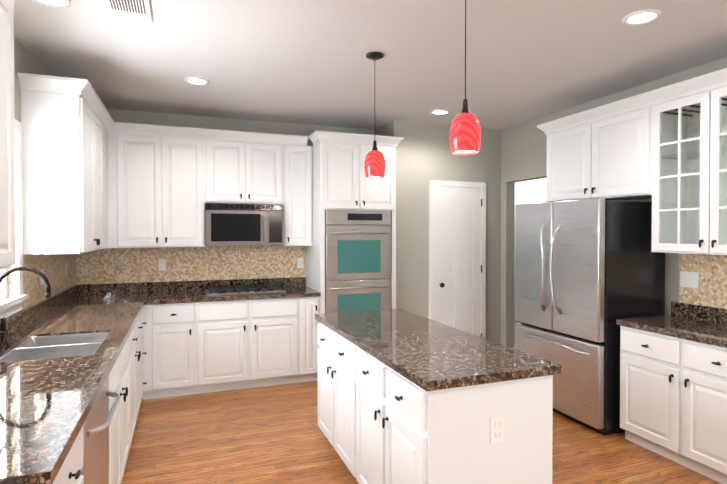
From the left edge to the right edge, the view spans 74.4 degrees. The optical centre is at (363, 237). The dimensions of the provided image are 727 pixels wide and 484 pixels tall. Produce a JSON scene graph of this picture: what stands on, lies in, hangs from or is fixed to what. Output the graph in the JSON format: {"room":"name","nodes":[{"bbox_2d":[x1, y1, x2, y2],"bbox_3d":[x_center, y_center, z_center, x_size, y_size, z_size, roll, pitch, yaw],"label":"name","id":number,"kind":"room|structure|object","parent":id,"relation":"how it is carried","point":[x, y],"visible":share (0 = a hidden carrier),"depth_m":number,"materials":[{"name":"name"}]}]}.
{"room":"kitchen","nodes":[
{"label":"kitchen","id":0,"kind":"room"},
{"bbox_2d":[0,37,726,347],"bbox_3d":[1.416,0.126,1.920,6.200,2.740,8.290,0,1,-21],"label":"wall","id":1,"kind":"structure","parent":0,"point":[500,163],"depth_m":5.25,"materials":[{"name":"grey paint"}]},
{"bbox_2d":[0,0,15,269],"bbox_3d":[-1.397,-0.454,1.489,0.392,1.157,0.968,0,1,-21],"label":"upper cabinet","id":2,"kind":"object","parent":1,"relation":"attached to","point":[7,192],"visible":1,"depth_m":1.86,"materials":[{"name":"white paint"}]},
{"bbox_2d":[0,118,28,318],"bbox_3d":[-1.993,-0.127,2.454,0.130,1.195,1.330,0,1,-21],"label":"window","id":3,"kind":"structure","parent":1,"relation":"attached to","point":[10,306],"depth_m":3.00,"materials":[{"name":"white wood"}]},
{"bbox_2d":[40,269,43,284],"bbox_3d":[-2.358,0.289,3.517,0.008,0.116,0.072,0,1,-21],"label":"electrical outlet","id":4,"kind":"object","parent":1,"relation":"attached to","point":[41,280],"visible":0.71,"depth_m":3.50,"materials":[{"name":"white plastic"}]},
{"bbox_2d":[18,73,105,253],"bbox_3d":[-2.212,-0.475,3.586,0.348,1.156,0.868,0,1,-21],"label":"upper cabinet","id":5,"kind":"object","parent":1,"relation":"attached to","point":[95,176],"depth_m":3.18,"materials":[{"name":"white paint"}]},
{"bbox_2d":[106,129,117,247],"bbox_3d":[-2.024,-0.440,4.730,0.849,1.064,0.348,0,1,-21],"label":"upper cabinet","id":6,"kind":"object","parent":1,"relation":"attached to","point":[111,233],"depth_m":4.44,"materials":[{"name":"white paint"}]},
{"bbox_2d":[114,122,205,247],"bbox_3d":[-1.984,-0.487,4.745,0.764,1.156,0.348,0,1,-21],"label":"upper cabinet","id":7,"kind":"object","parent":1,"relation":"attached to","point":[160,170],"depth_m":4.57,"materials":[{"name":"white paint"}]},
{"bbox_2d":[158,259,165,270],"bbox_3d":[-2.059,0.280,4.899,0.072,0.116,0.008,0,1,-21],"label":"electrical outlet","id":8,"kind":"object","parent":1,"relation":"attached to","point":[161,264],"visible":1,"depth_m":4.90,"materials":[{"name":"white plastic"}]},
{"bbox_2d":[206,129,281,245],"bbox_3d":[-1.270,-0.489,5.015,0.764,1.156,0.348,0,1,-21],"label":"upper cabinet","id":9,"kind":"object","parent":1,"relation":"attached to","point":[242,167],"depth_m":4.85,"materials":[{"name":"white paint"}]},
{"bbox_2d":[204,203,283,245],"bbox_3d":[-1.241,-0.131,4.965,0.768,0.420,0.448,0,1,-21],"label":"over-the-range microwave","id":10,"kind":"object","parent":9,"relation":"attached to","point":[225,224],"visible":0.98,"depth_m":4.79,"materials":[{"name":"silver metal"}]},
{"bbox_2d":[282,141,285,245],"bbox_3d":[-1.262,-0.443,5.018,0.780,1.064,0.348,0,1,-21],"label":"upper cabinet","id":11,"kind":"object","parent":1,"relation":"attached to","point":[283,142],"depth_m":5.01,"materials":[{"name":"white paint"}]},
{"bbox_2d":[286,141,312,245],"bbox_3d":[-0.748,-0.445,5.212,0.318,1.064,0.348,0,1,-21],"label":"upper cabinet","id":12,"kind":"object","parent":1,"relation":"attached to","point":[299,199],"depth_m":5.05,"materials":[{"name":"white paint"}]},
{"bbox_2d":[297,258,303,267],"bbox_3d":[-0.712,0.285,5.408,0.072,0.116,0.008,0,1,-21],"label":"electrical outlet","id":13,"kind":"object","parent":1,"relation":"attached to","point":[300,262],"visible":1,"depth_m":5.41,"materials":[{"name":"white plastic"}]},
{"bbox_2d":[429,180,485,338],"bbox_3d":[1.095,0.407,5.466,0.740,2.105,0.092,0,1,-21],"label":"pantry door","id":14,"kind":"structure","parent":1,"relation":"in","point":[457,254],"depth_m":5.49,"materials":[{"name":"white wood"}]},
{"bbox_2d":[537,94,640,201],"bbox_3d":[2.034,-0.480,4.078,0.412,1.156,1.144,0,1,-21],"label":"upper cabinet","id":15,"kind":"object","parent":1,"relation":"attached to","point":[594,152],"depth_m":3.94,"materials":[{"name":"white paint"}]},
{"bbox_2d":[641,68,726,254],"bbox_3d":[2.385,-0.470,3.146,0.412,1.156,0.849,0,1,-21],"label":"upper cabinet","id":16,"kind":"object","parent":1,"relation":"attached to","point":[664,148],"depth_m":3.36,"materials":[{"name":"white paint"}]},
{"bbox_2d":[680,271,697,287],"bbox_3d":[2.432,0.314,3.583,0.010,0.116,0.137,0,1,-21],"label":"light switch","id":17,"kind":"object","parent":1,"relation":"attached to","point":[689,279],"visible":1,"depth_m":3.58,"materials":[{"name":"white plastic"}]},
{"bbox_2d":[13,0,726,129],"bbox_3d":[1.416,-1.274,1.906,6.200,0.060,8.290,0,1,-21],"label":"ceiling","id":18,"kind":"structure","parent":0,"point":[305,62],"depth_m":3.27,"materials":[{"name":"white paint"}]},
{"bbox_2d":[32,0,70,7],"bbox_3d":[-1.641,-1.246,2.500,0.196,0.008,0.196,0,1,-21],"label":"recessed light","id":19,"kind":"object","parent":18,"relation":"in","point":[58,3],"visible":1,"depth_m":2.54,"materials":[{"name":"white"}]},
{"bbox_2d":[105,0,152,22],"bbox_3d":[-1.264,-1.244,2.578,0.220,0.012,0.340,0,1,-21],"label":"ceiling vent","id":20,"kind":"object","parent":18,"relation":"in","point":[137,10],"visible":0.98,"depth_m":2.60,"materials":[{"name":"white metal"}]},
{"bbox_2d":[184,77,209,84],"bbox_3d":[-1.343,-1.260,3.863,0.196,0.008,0.196,0,1,-21],"label":"recessed light","id":21,"kind":"object","parent":18,"relation":"in","point":[195,81],"visible":0.96,"depth_m":3.85,"materials":[{"name":"white"}]},
{"bbox_2d":[364,52,384,177],"bbox_3d":[0.078,-0.837,3.303,0.146,0.841,0.146,0,1,-21],"label":"pendant light","id":22,"kind":"object","parent":18,"relation":"hanging from","point":[374,164],"visible":1,"depth_m":3.26,"materials":[{"name":"red glass"}]},
{"bbox_2d":[430,110,449,114],"bbox_3d":[0.774,-1.270,4.854,0.196,0.008,0.196,0,1,-21],"label":"recessed light","id":23,"kind":"object","parent":18,"relation":"in","point":[438,112],"visible":1,"depth_m":4.87,"materials":[{"name":"white"}]},
{"bbox_2d":[450,0,480,154],"bbox_3d":[0.485,-0.827,2.281,0.146,0.841,0.146,0,1,-21],"label":"pendant light","id":24,"kind":"object","parent":18,"relation":"hanging from","point":[465,134],"visible":1,"depth_m":2.23,"materials":[{"name":"red glass"}]},
{"bbox_2d":[622,9,661,25],"bbox_3d":[1.579,-1.248,2.721,0.196,0.008,0.196,0,1,-21],"label":"recessed light","id":25,"kind":"object","parent":18,"relation":"in","point":[641,17],"visible":1,"depth_m":2.72,"materials":[{"name":"white"}]},
{"bbox_2d":[121,343,720,483],"bbox_3d":[1.416,1.525,1.934,6.200,0.060,8.290,0,1,-21],"label":"floor","id":26,"kind":"structure","parent":0,"point":[273,434],"depth_m":3.37,"materials":[{"name":"brown wood"}]},
{"bbox_2d":[53,426,83,483],"bbox_3d":[-1.204,1.065,1.353,0.648,0.872,0.500,0,1,-21],"label":"base cabinet","id":27,"kind":"object","parent":26,"relation":"on","point":[69,472],"depth_m":1.51,"materials":[{"name":"white paint"}]},
{"bbox_2d":[0,282,151,483],"bbox_3d":[-1.784,0.540,2.919,0.655,0.140,3.910,0,1,-21],"label":"countertop","id":28,"kind":"structure","parent":27,"relation":"on","point":[46,405],"depth_m":2.00,"materials":[{"name":"brown stone"}]},
{"bbox_2d":[0,266,50,349],"bbox_3d":[-1.789,0.362,2.503,0.273,0.424,0.248,0,1,-21],"label":"faucet","id":29,"kind":"object","parent":28,"relation":"on","point":[3,335],"visible":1,"depth_m":2.53,"materials":[{"name":"black metal"}]},
{"bbox_2d":[0,332,109,361],"bbox_3d":[-1.647,0.689,2.592,0.426,0.207,0.656,0,1,-21],"label":"sink","id":30,"kind":"object","parent":28,"relation":"in","point":[52,346],"visible":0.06,"depth_m":2.64,"materials":[{"name":"silver metal"}]},
{"bbox_2d":[80,376,120,483],"bbox_3d":[-1.358,1.062,1.893,0.684,0.868,0.608,0,1,-21],"label":"dishwasher","id":31,"kind":"object","parent":26,"relation":"on","point":[96,425],"visible":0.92,"depth_m":1.96,"materials":[{"name":"silver metal"}]},
{"bbox_2d":[109,330,132,483],"bbox_3d":[-1.670,1.052,2.588,0.648,0.872,0.900,0,1,-21],"label":"base cabinet","id":32,"kind":"object","parent":26,"relation":"on","point":[126,379],"depth_m":2.72,"materials":[{"name":"white paint"}]},
{"bbox_2d":[133,314,143,433],"bbox_3d":[-1.987,1.044,3.430,0.648,0.872,0.900,0,1,-21],"label":"base cabinet","id":33,"kind":"object","parent":26,"relation":"on","point":[138,392],"depth_m":3.60,"materials":[{"name":"white paint"}]},
{"bbox_2d":[141,308,144,387],"bbox_3d":[-2.204,1.038,4.004,0.648,0.872,0.329,0,1,-21],"label":"base cabinet","id":34,"kind":"object","parent":26,"relation":"on","point":[142,313],"depth_m":4.13,"materials":[{"name":"white paint"}]},
{"bbox_2d":[142,302,197,399],"bbox_3d":[-1.873,1.031,4.647,0.460,0.872,0.639,0,1,-21],"label":"base cabinet","id":35,"kind":"object","parent":26,"relation":"on","point":[170,335],"depth_m":4.36,"materials":[{"name":"white paint"}]},
{"bbox_2d":[198,297,301,393],"bbox_3d":[-1.204,1.029,4.900,0.970,0.872,0.639,0,1,-21],"label":"base cabinet","id":36,"kind":"object","parent":26,"relation":"on","point":[200,347],"depth_m":4.61,"materials":[{"name":"white paint"}]},
{"bbox_2d":[148,277,320,304],"bbox_3d":[-1.293,0.521,4.835,1.607,0.140,0.670,0,1,-21],"label":"countertop","id":37,"kind":"structure","parent":36,"relation":"on","point":[171,292],"depth_m":4.87,"materials":[{"name":"brown stone"}]},
{"bbox_2d":[205,283,285,295],"bbox_3d":[-1.215,0.526,4.902,0.760,0.046,0.510,0,1,-21],"label":"cooktop","id":38,"kind":"object","parent":37,"relation":"in","point":[241,289],"visible":0.98,"depth_m":4.78,"materials":[{"name":"silver metal"}]},
{"bbox_2d":[302,296,319,381],"bbox_3d":[-0.650,1.027,5.109,0.216,0.872,0.639,0,1,-21],"label":"base cabinet","id":39,"kind":"object","parent":26,"relation":"on","point":[310,305],"depth_m":4.82,"materials":[{"name":"white paint"}]},
{"bbox_2d":[317,322,352,474],"bbox_3d":[0.112,1.045,3.260,0.659,0.872,0.839,0,1,-21],"label":"base cabinet","id":40,"kind":"object","parent":26,"relation":"on","point":[335,352],"depth_m":3.09,"materials":[{"name":"white paint"}]},
{"bbox_2d":[305,130,403,313],"bbox_3d":[-0.144,0.196,5.262,0.968,2.532,0.692,0,1,-21],"label":"tall cabinet","id":41,"kind":"object","parent":26,"relation":"on","point":[340,181],"visible":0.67,"depth_m":4.96,"materials":[{"name":"white paint"}]},
{"bbox_2d":[325,210,390,312],"bbox_3d":[-0.132,0.360,5.211,0.715,1.292,0.638,0,1,-21],"label":"double wall oven","id":42,"kind":"object","parent":41,"relation":"in","point":[357,259],"visible":0.83,"depth_m":4.96,"materials":[{"name":"silver metal"}]},
{"bbox_2d":[353,344,552,483],"bbox_3d":[0.409,1.053,2.474,0.659,0.872,0.840,0,1,-21],"label":"base cabinet","id":43,"kind":"object","parent":26,"relation":"on","point":[379,422],"depth_m":2.12,"materials":[{"name":"white paint"}]},
{"bbox_2d":[315,309,561,391],"bbox_3d":[0.271,0.591,2.864,0.696,0.040,1.740,0,1,-21],"label":"countertop","id":44,"kind":"structure","parent":43,"relation":"on","point":[425,354],"depth_m":2.42,"materials":[{"name":"brown stone"}]},
{"bbox_2d":[515,197,664,435],"bbox_3d":[1.844,0.586,4.069,0.746,1.775,0.960,0,1,-21],"label":"refrigerator","id":45,"kind":"object","parent":26,"relation":"on","point":[589,272],"visible":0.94,"depth_m":3.68,"materials":[{"name":"silver metal"}]},
{"bbox_2d":[620,326,726,483],"bbox_3d":[2.294,1.061,3.162,0.583,0.844,0.934,0,1,-21],"label":"base cabinet","id":46,"kind":"object","parent":26,"relation":"on","point":[673,398],"visible":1,"depth_m":3.06,"materials":[{"name":"white paint"}]},
{"bbox_2d":[616,302,726,347],"bbox_3d":[2.535,0.575,2.494,0.585,0.140,2.365,0,1,-21],"label":"countertop","id":47,"kind":"structure","parent":46,"relation":"on","point":[700,323],"depth_m":3.33,"materials":[{"name":"brown stone"}]}
]}

